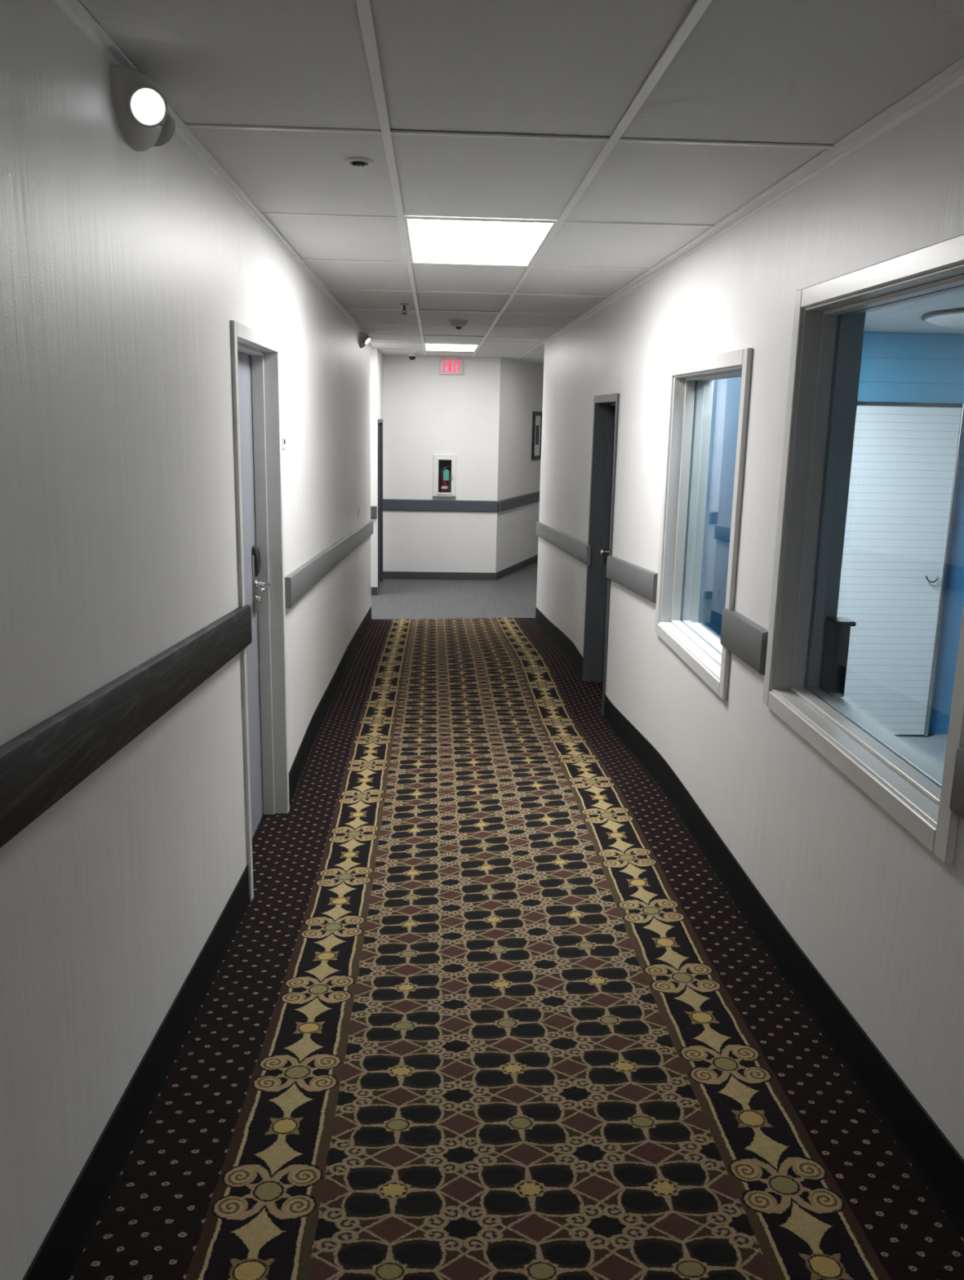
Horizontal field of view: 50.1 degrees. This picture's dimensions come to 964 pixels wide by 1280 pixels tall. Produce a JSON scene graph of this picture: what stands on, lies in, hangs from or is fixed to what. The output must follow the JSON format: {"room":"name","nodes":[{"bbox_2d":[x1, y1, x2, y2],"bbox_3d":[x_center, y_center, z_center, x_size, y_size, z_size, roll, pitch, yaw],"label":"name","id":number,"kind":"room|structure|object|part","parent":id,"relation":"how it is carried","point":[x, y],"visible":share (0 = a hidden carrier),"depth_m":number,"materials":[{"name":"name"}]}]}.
{"room":"hospital interior","nodes":[
{"label":"hospital interior","id":0,"kind":"room"},
{"bbox_2d":[0,0,371,1279],"bbox_3d":[-0.940,0.014,3.650,0.160,3.575,15.200,1,12,-3],"label":"wall","id":1,"kind":"structure","parent":0,"point":[125,273],"depth_m":2.24,"materials":[{"name":"paint"}]},
{"bbox_2d":[0,604,252,848],"bbox_3d":[-0.677,0.481,-0.027,0.028,0.711,7.600,1,12,-3],"label":"rail","id":2,"kind":"object","parent":1,"relation":"attached to","point":[41,765],"visible":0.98,"depth_m":2.05,"materials":[{"name":"brown wood"}]},
{"bbox_2d":[22,865,250,1279],"bbox_3d":[-0.701,1.427,0.086,0.010,0.783,7.618,1,12,-3],"label":"baseboard","id":3,"kind":"structure","parent":1,"relation":"attached to","point":[57,1257],"depth_m":2.36,"materials":[{"name":"black plastic"}]},
{"bbox_2d":[109,64,175,151],"bbox_3d":[-0.733,-1.168,2.303,0.109,0.132,0.275,1,12,-3],"label":"emergency light","id":4,"kind":"object","parent":1,"relation":"attached to","point":[144,122],"visible":1,"depth_m":2.21,"materials":[{"name":"white plastic"}]},
{"bbox_2d":[53,0,372,340],"bbox_3d":[-0.818,-1.473,3.303,0.022,0.024,15.150,1,12,-3],"label":"trim","id":5,"kind":"structure","parent":1,"relation":"attached to","point":[74,10],"depth_m":2.88,"materials":[{"name":"metal"}]},
{"bbox_2d":[230,320,289,902],"bbox_3d":[-0.954,-0.083,4.176,0.165,2.239,1.030,1,12,-3],"label":"door","id":6,"kind":"structure","parent":1,"relation":"in","point":[260,562],"depth_m":4.51,"materials":[{"name":"paint"}]},
{"bbox_3d":[-0.995,-0.248,4.528,0.012,0.260,0.068,1,12,-3],"label":"lock plate","id":7,"kind":"part","parent":6,"relation":"part of","materials":[{"name":"metal"}]},
{"bbox_3d":[-0.959,-0.233,4.478,0.061,0.044,0.150,1,12,-3],"label":"lever handle","id":8,"kind":"part","parent":6,"relation":"part of","materials":[{"name":"silver metal"}]},
{"bbox_2d":[282,436,286,448],"bbox_3d":[-0.896,-0.893,4.678,0.008,0.054,0.080,1,12,-3],"label":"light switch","id":9,"kind":"object","parent":1,"relation":"attached to","point":[284,446],"visible":1,"depth_m":4.66,"materials":[{"name":"white plastic"}]},
{"bbox_2d":[284,520,373,608],"bbox_3d":[-1.042,-0.719,7.960,0.028,0.535,6.445,1,12,-3],"label":"rail","id":10,"kind":"object","parent":1,"relation":"attached to","point":[302,580],"visible":0.98,"depth_m":6.00,"materials":[{"name":"grey paint"}]},
{"bbox_2d":[288,605,372,805],"bbox_3d":[-1.069,0.216,8.127,0.010,0.534,6.538,1,12,-3],"label":"baseboard","id":11,"kind":"structure","parent":1,"relation":"attached to","point":[296,770],"depth_m":6.38,"materials":[{"name":"black plastic"}]},
{"bbox_2d":[359,331,371,348],"bbox_3d":[-1.052,-2.712,9.348,0.105,0.132,0.277,1,12,-3],"label":"emergency light","id":12,"kind":"object","parent":1,"relation":"attached to","point":[364,340],"visible":1,"depth_m":9.23,"materials":[{"name":"white plastic"}]},
{"bbox_2d":[370,345,382,586],"bbox_3d":[-2.545,-2.082,13.084,2.508,3.575,1.450,1,12,-3],"label":"wall","id":13,"kind":"structure","parent":0,"point":[376,357],"depth_m":12.43,"materials":[{"name":"paint"}]},
{"bbox_2d":[370,506,377,518],"bbox_3d":[-2.474,-1.559,12.444,2.400,0.150,0.030,1,12,-3],"label":"rail","id":14,"kind":"object","parent":13,"relation":"attached to","point":[373,508],"visible":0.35,"depth_m":12.49,"materials":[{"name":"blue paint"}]},
{"bbox_2d":[370,586,377,595],"bbox_3d":[-2.540,-0.615,12.657,2.508,0.100,0.012,1,12,-3],"label":"baseboard","id":15,"kind":"structure","parent":13,"relation":"attached to","point":[374,590],"depth_m":12.71,"materials":[{"name":"grey plastic"}]},
{"bbox_2d":[377,418,382,594],"bbox_3d":[-1.341,-1.716,13.080,0.120,2.119,1.020,1,12,-3],"label":"door","id":16,"kind":"structure","parent":13,"relation":"in","point":[380,420],"depth_m":13.48,"materials":[{"name":"grey paint"}]},
{"bbox_2d":[382,354,500,573],"bbox_3d":[-0.558,-2.201,13.813,1.535,3.575,0.150,1,12,-3],"label":"wall","id":17,"kind":"structure","parent":0,"point":[426,412],"depth_m":13.68,"materials":[{"name":"paint"}]},
{"bbox_2d":[382,571,495,580],"bbox_3d":[-0.580,-0.873,14.021,1.530,0.100,0.012,1,12,-3],"label":"baseboard","id":18,"kind":"structure","parent":17,"relation":"attached to","point":[386,575],"depth_m":14.02,"materials":[{"name":"grey plastic"}]},
{"bbox_2d":[382,498,497,511],"bbox_3d":[-0.557,-1.798,13.810,1.535,0.150,0.030,1,12,-3],"label":"rail","id":19,"kind":"object","parent":17,"relation":"attached to","point":[388,504],"visible":0.9,"depth_m":13.80,"materials":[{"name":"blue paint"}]},
{"bbox_2d":[432,453,456,497],"bbox_3d":[-0.502,-2.194,13.785,0.308,0.564,0.191,1,12,-3],"label":"fire extinguisher cabinet","id":20,"kind":"object","parent":17,"relation":"attached to","point":[439,460],"visible":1,"depth_m":13.74,"materials":[{"name":"white plastic"}]},
{"bbox_2d":[439,465,450,492],"bbox_3d":[-0.494,-2.154,13.799,0.131,0.355,0.117,5,13,19],"label":"fire extinguisher","id":21,"kind":"object","parent":20,"relation":"in","point":[443,482],"visible":1,"depth_m":13.77,"materials":[{"name":"red metal"}]},
{"bbox_2d":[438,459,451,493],"bbox_3d":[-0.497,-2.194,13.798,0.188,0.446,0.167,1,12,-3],"label":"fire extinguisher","id":22,"kind":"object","parent":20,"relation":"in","point":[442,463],"depth_m":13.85,"materials":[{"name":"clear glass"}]},
{"bbox_3d":[-0.494,-2.175,13.710,0.224,0.482,0.012,1,12,-3],"label":"door","id":23,"kind":"part","parent":20,"relation":"part of","materials":[{"name":"white plastic"}]},
{"bbox_2d":[439,355,463,374],"bbox_3d":[-0.395,-3.569,13.415,0.312,0.230,0.052,1,12,-3],"label":"exit sign","id":24,"kind":"object","parent":17,"relation":"attached to","point":[451,365],"visible":1,"depth_m":13.40,"materials":[{"name":"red plastic"}]},
{"bbox_2d":[371,560,537,619],"bbox_3d":[-0.268,-0.875,14.348,7.200,0.035,6.000,1,12,-3],"label":"floor","id":25,"kind":"structure","parent":0,"point":[513,595],"depth_m":12.62,"materials":[{"name":"grey carpet"}]},
{"bbox_2d":[69,617,963,1279],"bbox_3d":[0.022,0.906,3.838,2.079,1.051,15.300,1,12,-3],"label":"floor","id":26,"kind":"structure","parent":0,"point":[483,1004],"depth_m":2.82,"materials":[{"name":"carpet"}]},
{"bbox_2d":[495,357,543,573],"bbox_3d":[0.677,-2.510,15.341,0.150,3.575,3.328,5,13,18],"label":"wall","id":27,"kind":"structure","parent":0,"point":[521,388],"depth_m":14.56,"materials":[{"name":"paint"}]},
{"bbox_2d":[495,554,537,580],"bbox_3d":[0.727,-1.193,15.602,0.012,0.100,3.328,5,13,18],"label":"baseboard","id":28,"kind":"structure","parent":27,"relation":"attached to","point":[527,562],"depth_m":14.91,"materials":[{"name":"grey plastic"}]},
{"bbox_2d":[498,491,539,511],"bbox_3d":[0.765,-2.119,15.397,0.030,0.150,3.321,5,13,18],"label":"rail","id":29,"kind":"object","parent":27,"relation":"attached to","point":[517,501],"visible":0.65,"depth_m":14.63,"materials":[{"name":"grey plastic"}]},
{"bbox_2d":[531,411,542,460],"bbox_3d":[0.823,-3.037,15.340,0.031,0.700,0.460,5,13,18],"label":"framed picture","id":30,"kind":"object","parent":27,"relation":"attached to","point":[537,415],"visible":0.94,"depth_m":15.31,"materials":[{"name":"black plastic"}]},
{"bbox_2d":[535,425,539,444],"bbox_3d":[0.821,-3.047,15.339,0.002,0.280,0.180,5,13,18],"label":"print","id":31,"kind":"object","parent":30,"relation":"attached to","point":[537,427],"depth_m":15.33},
{"bbox_2d":[77,0,963,364],"bbox_3d":[0.103,-2.186,6.237,7.350,0.160,21.300,1,12,-3],"label":"ceiling","id":32,"kind":"structure","parent":0,"point":[637,127],"depth_m":2.57,"materials":[{"name":"tile"}]},
{"bbox_2d":[343,156,373,167],"bbox_3d":[-0.367,-1.425,3.072,0.088,0.022,0.088,1,12,-3],"label":"sprinkler","id":33,"kind":"object","parent":32,"relation":"attached to","point":[359,162],"visible":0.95,"depth_m":3.06,"materials":[{"name":"white metal"}]},
{"bbox_2d":[400,303,408,314],"bbox_3d":[-0.535,-2.283,7.109,0.060,0.078,0.060,1,12,-3],"label":"sprinkler","id":34,"kind":"object","parent":32,"relation":"attached to","point":[403,304],"visible":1,"depth_m":7.10,"materials":[{"name":"metal"}]},
{"bbox_2d":[408,352,416,359],"bbox_3d":[-0.877,-3.563,12.962,0.112,0.091,0.112,1,12,-3],"label":"ceiling camera","id":35,"kind":"object","parent":32,"relation":"attached to","point":[411,356],"visible":0.97,"depth_m":12.92,"materials":[{"name":"white plastic"}]},
{"bbox_2d":[424,342,478,351],"bbox_3d":[-0.352,-3.339,11.685,0.584,0.064,1.194,1,12,-3],"label":"ceiling light","id":36,"kind":"object","parent":32,"relation":"attached to","point":[457,347],"visible":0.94,"depth_m":11.69,"materials":[{"name":"white plastic"}]},
{"bbox_2d":[448,319,468,328],"bbox_3d":[-0.186,-2.525,8.251,0.152,0.078,0.152,1,12,-3],"label":"smoke detector","id":37,"kind":"object","parent":32,"relation":"attached to","point":[458,323],"visible":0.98,"depth_m":8.20,"materials":[{"name":"white plastic"}]},
{"bbox_3d":[-0.186,-2.550,8.245,0.152,0.027,0.152,1,12,-3],"label":"plate","id":38,"kind":"part","parent":37,"relation":"part of","materials":[{"name":"white plastic"}]},
{"bbox_2d":[404,215,555,266],"bbox_3d":[-0.031,-1.770,4.542,0.584,0.064,1.194,1,12,-3],"label":"ceiling light","id":39,"kind":"object","parent":32,"relation":"attached to","point":[455,242],"visible":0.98,"depth_m":4.45,"materials":[{"name":"white plastic"}]},
{"bbox_2d":[697,376,741,640],"bbox_3d":[1.416,-0.614,6.201,0.838,2.625,0.300,1,12,-3],"label":"wall","id":40,"kind":"structure","parent":0,"point":[726,392],"depth_m":6.00,"materials":[{"name":"blue paint"}]},
{"bbox_2d":[536,84,963,1159],"bbox_3d":[1.026,0.058,3.635,0.170,3.575,14.980,1,12,-3],"label":"wall","id":41,"kind":"structure","parent":0,"point":[879,916],"depth_m":3.41,"materials":[{"name":"paint"}]},
{"bbox_2d":[535,521,559,546],"bbox_3d":[0.633,-1.043,10.094,0.028,0.255,1.879,1,12,-3],"label":"rail","id":42,"kind":"object","parent":41,"relation":"attached to","point":[547,533],"visible":0.92,"depth_m":9.95,"materials":[{"name":"grey paint"}]},
{"bbox_2d":[534,607,582,677],"bbox_3d":[0.664,-0.031,9.408,0.010,0.440,3.645,1,12,-3],"label":"baseboard","id":43,"kind":"structure","parent":41,"relation":"attached to","point":[557,636],"depth_m":8.92,"materials":[{"name":"black plastic"}]},
{"bbox_2d":[556,531,591,565],"bbox_3d":[0.717,-0.748,8.251,0.028,0.249,1.840,1,12,-3],"label":"rail","id":44,"kind":"object","parent":41,"relation":"attached to","point":[578,549],"visible":1,"depth_m":7.99,"materials":[{"name":"grey paint"}]},
{"bbox_2d":[582,393,619,716],"bbox_3d":[0.869,-0.549,6.941,0.182,2.138,0.955,1,12,-3],"label":"door","id":45,"kind":"structure","parent":41,"relation":"in","point":[606,407],"depth_m":7.29,"materials":[{"name":"grey paint"}]},
{"bbox_3d":[0.866,-0.617,7.231,0.077,0.062,0.062,1,12,-3],"label":"knob","id":46,"kind":"part","parent":45,"relation":"part of","materials":[{"name":"silver metal"}]},
{"bbox_2d":[605,555,657,602],"bbox_3d":[0.829,-0.358,5.800,0.028,0.243,1.400,1,12,-3],"label":"rail","id":47,"kind":"object","parent":41,"relation":"attached to","point":[642,581],"visible":0.92,"depth_m":5.62,"materials":[{"name":"grey paint"}]},
{"bbox_2d":[654,347,752,700],"bbox_3d":[0.993,-0.531,4.371,0.199,1.284,1.244,1,12,-3],"label":"window","id":48,"kind":"structure","parent":41,"relation":"in","point":[691,382],"depth_m":4.84,"materials":[{"name":"paint"}]},
{"bbox_3d":[0.981,0.059,4.500,0.199,0.076,1.140,1,12,-3],"label":"sill","id":49,"kind":"part","parent":48,"relation":"part of","materials":[{"name":"paint"}]},
{"bbox_3d":[0.999,-0.531,4.371,0.186,1.180,1.140,1,12,-3],"label":"frame","id":50,"kind":"part","parent":48,"relation":"part of","materials":[{"name":"paint"}]},
{"bbox_2d":[542,66,963,345],"bbox_3d":[0.961,-1.437,3.304,0.022,0.024,14.980,1,12,-3],"label":"trim","id":51,"kind":"structure","parent":41,"relation":"attached to","point":[955,80],"depth_m":3.02,"materials":[{"name":"metal"}]},
{"bbox_2d":[603,694,963,1239],"bbox_3d":[1.024,1.238,1.534,0.010,0.770,10.372,1,12,-3],"label":"baseboard","id":52,"kind":"structure","parent":41,"relation":"attached to","point":[938,1163],"depth_m":2.87,"materials":[{"name":"black plastic"}]},
{"bbox_2d":[720,234,963,863],"bbox_3d":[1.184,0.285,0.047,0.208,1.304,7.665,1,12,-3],"label":"window","id":53,"kind":"structure","parent":41,"relation":"in","point":[829,317],"depth_m":3.14,"materials":[{"name":"paint"}]},
{"bbox_3d":[0.927,-0.003,3.654,0.028,0.152,0.480,1,12,-3],"label":"bumper rail","id":54,"kind":"part","parent":53,"relation":"part of","materials":[{"name":"grey plastic"}]},
{"bbox_2d":[819,616,856,697],"bbox_3d":[1.128,0.055,3.277,0.067,0.247,0.088,1,12,-3],"label":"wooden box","id":55,"kind":"object","parent":53,"relation":"on","point":[837,629],"visible":0.95,"depth_m":3.25,"materials":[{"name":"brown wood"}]},
{"bbox_3d":[1.130,-0.058,3.252,0.067,0.015,0.088,1,12,-3],"label":"lid","id":56,"kind":"part","parent":55,"relation":"part of","materials":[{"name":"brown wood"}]},
{"bbox_3d":[1.058,0.307,2.808,0.199,0.076,1.155,1,12,-3],"label":"sill","id":57,"kind":"part","parent":53,"relation":"part of","materials":[{"name":"paint"}]},
{"bbox_3d":[1.077,-0.292,2.677,0.186,1.200,1.155,1,12,-3],"label":"frame","id":58,"kind":"part","parent":53,"relation":"part of","materials":[{"name":"paint"}]},
{"bbox_3d":[1.128,0.750,-0.762,0.028,0.495,5.892,1,12,-3],"label":"bumper rail","id":59,"kind":"part","parent":53,"relation":"part of","materials":[{"name":"grey plastic"}]},
{"bbox_2d":[857,331,963,733],"bbox_3d":[3.469,-0.612,6.386,3.280,2.625,0.120,1,12,-3],"label":"wall","id":60,"kind":"structure","parent":0,"point":[895,366],"depth_m":6.09,"materials":[{"name":"blue paint"}]},
{"bbox_2d":[864,289,963,333],"bbox_3d":[3.209,-1.199,3.135,4.118,0.100,5.950,1,12,-3],"label":"ceiling","id":61,"kind":"structure","parent":0,"point":[906,317],"depth_m":5.10,"materials":[{"name":"paint"}]},
{"bbox_2d":[920,308,963,328],"bbox_3d":[2.567,-1.512,4.887,0.910,0.063,0.910,1,12,-3],"label":"ceiling fixture","id":62,"kind":"object","parent":61,"relation":"attached to","point":[950,317],"visible":1,"depth_m":4.85,"materials":[{"name":"white plastic"}]},
{"bbox_2d":[894,733,947,768],"bbox_3d":[3.159,1.277,3.676,4.118,0.080,5.950,1,12,-3],"label":"floor","id":63,"kind":"structure","parent":0,"point":[933,746],"depth_m":6.34,"materials":[{"name":"grey tile"}]},
{"bbox_2d":[836,400,963,736],"bbox_3d":[2.340,-0.399,6.273,0.978,2.044,0.089,1,12,-3],"label":"door","id":64,"kind":"structure","parent":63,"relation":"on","point":[906,456],"depth_m":6.24,"materials":[{"name":"wood"}]}
]}

